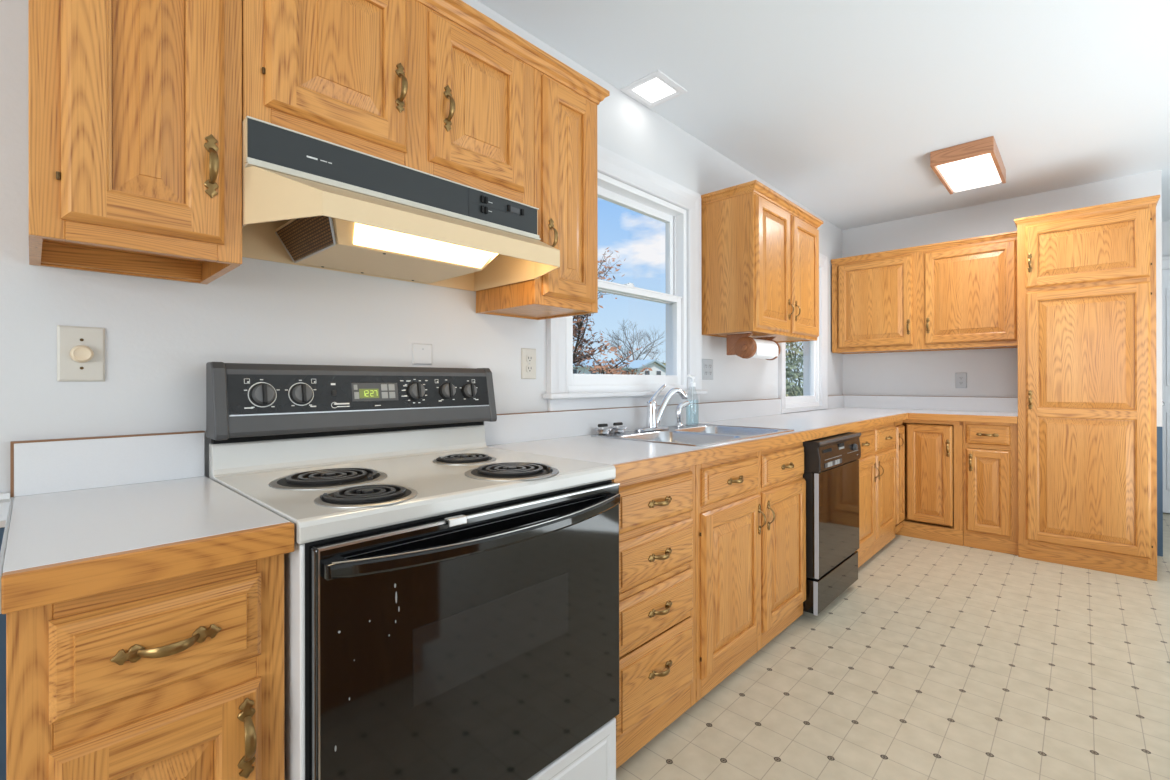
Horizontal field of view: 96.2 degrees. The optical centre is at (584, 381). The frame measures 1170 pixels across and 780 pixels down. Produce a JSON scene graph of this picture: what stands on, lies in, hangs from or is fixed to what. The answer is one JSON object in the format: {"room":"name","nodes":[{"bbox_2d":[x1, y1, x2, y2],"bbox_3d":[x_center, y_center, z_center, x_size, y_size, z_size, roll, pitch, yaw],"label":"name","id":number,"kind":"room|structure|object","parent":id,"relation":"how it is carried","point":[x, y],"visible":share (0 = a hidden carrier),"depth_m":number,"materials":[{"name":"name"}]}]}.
{"room":"kitchen","nodes":[
{"label":"kitchen","id":0,"kind":"room"},
{"bbox_2d":[0,0,842,491],"bbox_3d":[0.415,-0.115,2.783,0.130,2.468,10.400,0,0,43],"label":"wall","id":1,"kind":"structure","parent":0,"point":[161,335],"depth_m":1.31,"materials":[{"name":"paint"}]},
{"bbox_2d":[0,527,5,779],"bbox_3d":[-2.126,0.653,0.002,0.006,0.736,2.865,0,0,43],"label":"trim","id":2,"kind":"structure","parent":1,"relation":"attached to","point":[2,616],"depth_m":1.03,"materials":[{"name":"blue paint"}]},
{"bbox_2d":[0,492,9,527],"bbox_3d":[-2.119,0.253,-0.005,0.022,0.070,2.865,0,0,43],"label":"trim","id":3,"kind":"structure","parent":1,"relation":"attached to","point":[4,496],"depth_m":1.03,"materials":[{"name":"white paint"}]},
{"bbox_2d":[57,325,104,381],"bbox_3d":[-1.066,-0.059,1.111,0.020,0.117,0.074,0,0,43],"label":"dimmer switch","id":4,"kind":"object","parent":1,"relation":"attached to","point":[80,350],"visible":1,"depth_m":1.11,"materials":[{"name":"beige plastic"}]},
{"bbox_2d":[14,433,204,496],"bbox_3d":[-1.026,0.174,1.153,0.019,0.105,0.310,0,0,43],"label":"backsplash","id":5,"kind":"structure","parent":1,"relation":"attached to","point":[70,465],"depth_m":1.13,"materials":[{"name":"laminate"}]},
{"bbox_2d":[28,0,241,283],"bbox_3d":[-0.893,-0.609,1.046,0.359,0.742,0.297,0,0,43],"label":"upper cabinet","id":6,"kind":"object","parent":1,"relation":"attached to","point":[135,106],"visible":1,"depth_m":0.94,"materials":[{"name":"brown wood"}]},
{"bbox_2d":[242,0,533,206],"bbox_3d":[-0.522,-0.756,1.438,0.359,0.449,0.778,0,0,43],"label":"upper cabinet","id":7,"kind":"object","parent":1,"relation":"attached to","point":[401,82],"visible":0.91,"depth_m":1.28,"materials":[{"name":"brown wood"}]},
{"bbox_2d":[416,0,609,104],"bbox_3d":[-0.530,-0.997,1.442,0.343,0.046,1.431,0,0,43],"label":"crown molding","id":8,"kind":"structure","parent":7,"relation":"attached to","point":[459,12],"depth_m":1.55,"materials":[{"name":"brown wood"}]},
{"bbox_2d":[242,116,559,290],"bbox_3d":[-0.473,-0.424,1.387,0.496,0.212,0.773,0,0,43],"label":"range hood","id":9,"kind":"object","parent":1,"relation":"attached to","point":[308,201],"visible":0.99,"depth_m":1.27,"materials":[{"name":"beige metal"}]},
{"bbox_2d":[412,343,431,364],"bbox_3d":[-0.524,-0.090,1.692,0.006,0.068,0.070,0,0,43],"label":"blank plate","id":10,"kind":"object","parent":1,"relation":"attached to","point":[421,353],"visible":1,"depth_m":1.69,"materials":[{"name":"paint"}]},
{"bbox_2d":[521,348,535,378],"bbox_3d":[-0.215,-0.070,2.017,0.009,0.118,0.073,0,0,43],"label":"wall outlet","id":11,"kind":"object","parent":1,"relation":"attached to","point":[528,356],"visible":1,"depth_m":2.01,"materials":[{"name":"beige plastic"}]},
{"bbox_2d":[526,365,532,371],"bbox_3d":[-0.213,-0.051,2.016,0.004,0.028,0.034,0,0,43],"label":"socket","id":12,"kind":"object","parent":11,"relation":"attached to","point":[529,368],"depth_m":2.01,"materials":[{"name":"beige plastic"}]},
{"bbox_2d":[526,355,532,361],"bbox_3d":[-0.213,-0.090,2.016,0.004,0.028,0.034,0,0,43],"label":"socket","id":13,"kind":"object","parent":11,"relation":"attached to","point":[529,358],"depth_m":2.01,"materials":[{"name":"beige plastic"}]},
{"bbox_2d":[476,68,597,319],"bbox_3d":[-0.153,-0.612,1.827,0.359,0.738,0.293,0,0,43],"label":"upper cabinet","id":14,"kind":"object","parent":1,"relation":"attached to","point":[565,120],"visible":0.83,"depth_m":1.72,"materials":[{"name":"brown wood"}]},
{"bbox_2d":[543,144,706,410],"bbox_3d":[0.206,-0.457,2.520,0.180,1.147,1.170,0,0,43],"label":"window","id":15,"kind":"structure","parent":1,"relation":"in","point":[566,390],"depth_m":2.62,"materials":[{"name":"white plastic"}]},
{"bbox_2d":[702,359,712,379],"bbox_3d":[0.698,-0.071,2.979,0.009,0.118,0.122,0,0,43],"label":"wall outlet","id":16,"kind":"object","parent":1,"relation":"attached to","point":[707,364],"visible":0.95,"depth_m":2.97,"materials":[{"name":"grey plastic"}]},
{"bbox_2d":[483,395,1017,445],"bbox_3d":[1.415,0.171,2.834,1.246,0.106,3.869,0,0,43],"label":"backsplash","id":17,"kind":"structure","parent":1,"relation":"attached to","point":[513,428],"depth_m":2.77,"materials":[{"name":"laminate"}]},
{"bbox_2d":[701,180,822,342],"bbox_3d":[1.083,-0.647,3.130,0.359,0.765,0.958,0,0,43],"label":"upper cabinet","id":18,"kind":"object","parent":1,"relation":"attached to","point":[760,249],"visible":0.98,"depth_m":2.86,"materials":[{"name":"brown wood"}]},
{"bbox_2d":[727,333,780,359],"bbox_3d":[0.954,-0.195,2.970,0.171,0.137,0.348,0,0,43],"label":"paper towel holder","id":19,"kind":"object","parent":18,"relation":"attached to","point":[742,345],"visible":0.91,"depth_m":2.85,"materials":[{"name":"brown wood"}]},
{"bbox_2d":[751,338,777,358],"bbox_3d":[0.979,-0.186,2.956,0.108,0.108,0.276,0,0,43],"label":"paper towel roll","id":20,"kind":"object","parent":19,"relation":"hanging from","point":[766,349],"visible":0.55,"depth_m":2.92,"materials":[{"name":"white paper"}]},
{"bbox_2d":[778,253,827,413],"bbox_3d":[1.630,-0.405,4.043,0.151,1.253,0.910,0,0,43],"label":"window","id":21,"kind":"structure","parent":1,"relation":"in","point":[810,397],"depth_m":4.26,"materials":[{"name":"white plastic"}]},
{"bbox_2d":[1162,221,1169,256],"bbox_3d":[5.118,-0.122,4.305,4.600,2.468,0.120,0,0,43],"label":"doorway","id":22,"kind":"structure","parent":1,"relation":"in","point":[1165,225],"depth_m":4.43,"materials":[{"name":"paint"}]},
{"bbox_2d":[1162,256,1169,269],"bbox_3d":[5.140,0.029,4.168,1.100,2.165,0.048,0,0,43],"label":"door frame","id":23,"kind":"structure","parent":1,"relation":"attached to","point":[1165,260],"depth_m":4.40,"materials":[{"name":"white paint"}]},
{"bbox_2d":[477,0,1169,229],"bbox_3d":[2.142,-1.417,-1.060,7.930,0.120,13.600,0,0,43],"label":"ceiling","id":24,"kind":"structure","parent":0,"point":[841,107],"depth_m":2.34,"materials":[{"name":"white paint"}]},
{"bbox_2d":[620,69,687,108],"bbox_3d":[0.319,-1.344,2.422,0.216,0.009,0.232,0,0,43],"label":"recessed light","id":25,"kind":"object","parent":24,"relation":"in","point":[657,88],"visible":1,"depth_m":2.41,"materials":[{"name":"white paint"}]},
{"bbox_2d":[930,136,1005,193],"bbox_3d":[2.354,-1.309,3.211,0.296,0.086,0.640,0,0,43],"label":"ceiling light","id":26,"kind":"object","parent":24,"relation":"attached to","point":[977,163],"visible":1,"depth_m":3.08,"materials":[{"name":"brown wood"}]},
{"bbox_2d":[937,153,1001,191],"bbox_3d":[2.361,-1.310,3.218,0.258,0.080,0.617,0,0,43],"label":"diffuser","id":27,"kind":"object","parent":26,"relation":"attached to","point":[957,172],"depth_m":3.15,"materials":[{"name":"white plastic"}]},
{"bbox_2d":[616,513,1169,779],"bbox_3d":[2.100,1.154,1.118,4.800,0.080,10.500,0,0,43],"label":"floor","id":28,"kind":"structure","parent":0,"point":[941,661],"depth_m":1.91,"materials":[{"name":"tile"}]},
{"bbox_2d":[6,554,284,779],"bbox_3d":[-0.796,0.696,0.937,0.644,0.848,0.306,0,0,43],"label":"base cabinet","id":29,"kind":"object","parent":28,"relation":"on","point":[181,677],"visible":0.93,"depth_m":0.73,"materials":[{"name":"brown wood"}]},
{"bbox_2d":[0,431,294,613],"bbox_3d":[-0.802,0.194,0.938,0.639,0.154,0.316,0,0,43],"label":"countertop","id":30,"kind":"structure","parent":29,"relation":"on","point":[87,516],"depth_m":0.86,"materials":[{"name":"laminate"}]},
{"bbox_2d":[206,362,619,779],"bbox_3d":[-0.378,0.536,1.296,0.703,1.168,0.790,0,0,43],"label":"range","id":31,"kind":"object","parent":28,"relation":"on","point":[451,599],"visible":1,"depth_m":1.10,"materials":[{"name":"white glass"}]},
{"bbox_2d":[244,379,279,407],"bbox_3d":[-0.782,0.027,1.272,0.013,0.068,0.076,0,0,43],"label":"print","id":32,"kind":"object","parent":31,"relation":"attached to","point":[253,388],"depth_m":1.26,"materials":[{"name":"white"}]},
{"bbox_2d":[285,380,315,405],"bbox_3d":[-0.722,0.028,1.335,0.012,0.066,0.074,0,0,43],"label":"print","id":33,"kind":"object","parent":31,"relation":"attached to","point":[293,388],"depth_m":1.32,"materials":[{"name":"white"}]},
{"bbox_2d":[209,425,615,543],"bbox_3d":[-0.408,0.202,1.322,0.616,0.112,0.774,0,0,43],"label":"cooktop","id":34,"kind":"object","parent":31,"relation":"in","point":[333,486],"depth_m":1.23,"materials":[{"name":"white metal"}]},
{"bbox_2d":[614,465,695,768],"bbox_3d":[0.018,0.695,1.796,0.644,0.848,0.453,0,0,43],"label":"base cabinet","id":35,"kind":"object","parent":28,"relation":"on","point":[657,528],"visible":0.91,"depth_m":1.57,"materials":[{"name":"brown wood"}]},
{"bbox_2d":[695,442,805,701],"bbox_3d":[0.497,0.695,2.300,0.644,0.848,0.934,0,0,43],"label":"base cabinet","id":36,"kind":"object","parent":28,"relation":"on","point":[750,509],"visible":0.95,"depth_m":2.00,"materials":[{"name":"brown wood"}]},
{"bbox_2d":[803,432,860,615],"bbox_3d":[1.067,0.697,2.833,0.642,0.843,0.624,0,0,43],"label":"dishwasher","id":37,"kind":"object","parent":28,"relation":"on","point":[831,463],"visible":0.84,"depth_m":2.53,"materials":[{"name":"black metal"}]},
{"bbox_2d":[851,422,896,567],"bbox_3d":[1.599,0.694,3.463,0.644,0.848,1.015,0,0,43],"label":"base cabinet","id":38,"kind":"object","parent":28,"relation":"on","point":[877,461],"visible":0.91,"depth_m":3.29,"materials":[{"name":"brown wood"}]},
{"bbox_2d":[894,419,962,545],"bbox_3d":[2.351,0.693,4.031,0.954,0.848,0.840,0,0,43],"label":"base cabinet","id":39,"kind":"object","parent":28,"relation":"on","point":[929,453],"visible":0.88,"depth_m":3.68,"materials":[{"name":"brown wood"}]},
{"bbox_2d":[483,395,1017,482],"bbox_3d":[1.406,0.192,2.825,1.246,0.154,3.894,0,0,43],"label":"countertop","id":40,"kind":"structure","parent":39,"relation":"on","point":[563,434],"depth_m":2.39,"materials":[{"name":"laminate"}]},
{"bbox_2d":[591,424,794,445],"bbox_3d":[0.494,0.310,2.300,0.537,0.180,0.837,0,0,43],"label":"sink","id":41,"kind":"object","parent":40,"relation":"in","point":[690,434],"visible":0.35,"depth_m":2.33,"materials":[{"name":"silver metal"}]},
{"bbox_2d":[593,424,612,433],"bbox_3d":[0.076,0.198,2.231,0.085,0.040,0.086,0,0,43],"label":"strainer","id":42,"kind":"object","parent":41,"relation":"on","point":[602,430],"visible":1,"depth_m":2.21,"materials":[{"name":"silver metal"}]},
{"bbox_2d":[593,428,612,433],"bbox_3d":[0.076,0.208,2.231,0.085,0.021,0.086,0,0,43],"label":"basket","id":43,"kind":"object","parent":42,"relation":"on","point":[598,430],"depth_m":2.21,"materials":[{"name":"silver metal"}]},
{"bbox_2d":[608,422,627,431],"bbox_3d":[0.145,0.198,2.307,0.085,0.040,0.086,0,0,43],"label":"strainer","id":44,"kind":"object","parent":41,"relation":"on","point":[616,428],"visible":0.96,"depth_m":2.29,"materials":[{"name":"silver metal"}]},
{"bbox_2d":[608,426,627,431],"bbox_3d":[0.145,0.208,2.307,0.085,0.021,0.086,0,0,43],"label":"basket","id":45,"kind":"object","parent":44,"relation":"on","point":[615,428],"depth_m":2.28,"materials":[{"name":"silver metal"}]},
{"bbox_2d":[634,384,687,431],"bbox_3d":[0.342,0.116,2.443,0.313,0.208,0.084,0,0,-37],"label":"faucet","id":46,"kind":"object","parent":41,"relation":"on","point":[654,416],"visible":1,"depth_m":2.41,"materials":[{"name":"silver metal"}]},
{"bbox_2d":[674,400,689,426],"bbox_3d":[0.477,0.156,2.596,0.048,0.128,0.090,0,0,43],"label":"sprayer","id":47,"kind":"object","parent":41,"relation":"on","point":[684,404],"visible":1,"depth_m":2.57,"materials":[{"name":"silver metal"}]},
{"bbox_2d":[687,374,698,422],"bbox_3d":[0.540,0.091,2.677,0.066,0.258,0.093,0,0,43],"label":"soap bottle","id":48,"kind":"object","parent":41,"relation":"on","point":[692,384],"visible":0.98,"depth_m":2.68,"materials":[{"name":"white plastic"}]},
{"bbox_2d":[963,422,1017,554],"bbox_3d":[2.869,0.692,3.671,0.289,0.848,0.652,0,0,43],"label":"base cabinet","id":49,"kind":"object","parent":28,"relation":"on","point":[990,450],"visible":0.95,"depth_m":3.46,"materials":[{"name":"brown wood"}]},
{"bbox_2d":[1014,195,1159,580],"bbox_3d":[3.180,0.037,3.353,0.630,2.154,0.684,0,0,43],"label":"pantry cabinet","id":50,"kind":"object","parent":28,"relation":"on","point":[1086,276],"visible":1,"depth_m":3.11,"materials":[{"name":"brown wood"}]},
{"bbox_2d":[842,170,1161,426],"bbox_3d":[3.034,-0.118,4.056,1.918,2.468,0.130,0,0,43],"label":"wall","id":51,"kind":"structure","parent":0,"point":[990,372],"depth_m":4.05,"materials":[{"name":"paint"}]},
{"bbox_2d":[831,231,1017,353],"bbox_3d":[2.624,-0.640,4.104,1.232,0.783,0.359,0,0,43],"label":"upper cabinet","id":52,"kind":"object","parent":51,"relation":"attached to","point":[961,294],"visible":0.96,"depth_m":3.94,"materials":[{"name":"brown wood"}]},
{"bbox_2d":[955,373,966,387],"bbox_3d":[2.918,-0.012,4.069,0.073,0.120,0.009,0,0,43],"label":"wall outlet","id":53,"kind":"object","parent":51,"relation":"attached to","point":[961,378],"visible":1,"depth_m":4.07,"materials":[{"name":"grey plastic"}]},
{"bbox_2d":[1157,427,1162,556],"bbox_3d":[3.661,0.700,3.369,0.066,0.828,0.004,0,0,43],"label":"trim","id":54,"kind":"structure","parent":51,"relation":"attached to","point":[1159,429],"depth_m":3.35,"materials":[{"name":"blue paint"}]},
{"bbox_2d":[1162,269,1169,512],"bbox_3d":[5.127,0.076,4.154,0.900,2.050,0.086,0,0,43],"label":"door","id":55,"kind":"structure","parent":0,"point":[1165,273],"depth_m":4.41,"materials":[{"name":"white"}]},
{"label":"outside","id":56,"kind":"structure","parent":0,"visible":0},
{"bbox_3d":[-20.977,2.223,89.221,149.860,0.500,220.000,0,0,43],"label":"ground","id":57,"kind":"structure","parent":56,"visible":0},
{"bbox_2d":[573,247,651,374],"bbox_3d":[-0.744,-0.957,15.889,5.719,5.596,4.202,0,0,43],"label":"oak tree","id":58,"kind":"object","parent":57,"relation":"on","point":[577,332],"visible":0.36,"depth_m":14.94,"materials":[{"name":"brown plant"}]},
{"bbox_2d":[573,359,665,374],"bbox_3d":[0.684,-0.171,50.349,7.600,4.100,15.200,0,0,43],"label":"house","id":59,"kind":"structure","parent":57,"relation":"on","point":[658,368],"depth_m":50.58,"materials":[{"name":"white"}]},
{"bbox_2d":[605,319,665,359],"bbox_3d":[5.344,-3.004,62.834,5.931,9.817,8.801,0,0,-27],"label":"bare tree","id":60,"kind":"object","parent":57,"relation":"on","point":[630,348],"visible":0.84,"depth_m":62.49,"materials":[{"name":"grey plant"}]},
{"bbox_2d":[650,346,664,359],"bbox_3d":[10.101,-2.097,86.390,6.929,8.067,5.836,0,0,-8],"label":"bare tree","id":61,"kind":"object","parent":57,"relation":"on","point":[656,352],"visible":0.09,"depth_m":86.95,"materials":[{"name":"grey plant"}]},
{"bbox_2d":[786,342,802,395],"bbox_3d":[6.423,-0.517,18.568,3.414,4.717,3.423,0,0,2],"label":"evergreen shrub","id":62,"kind":"object","parent":57,"relation":"on","point":[791,365],"visible":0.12,"depth_m":17.97,"materials":[{"name":"green plant"}]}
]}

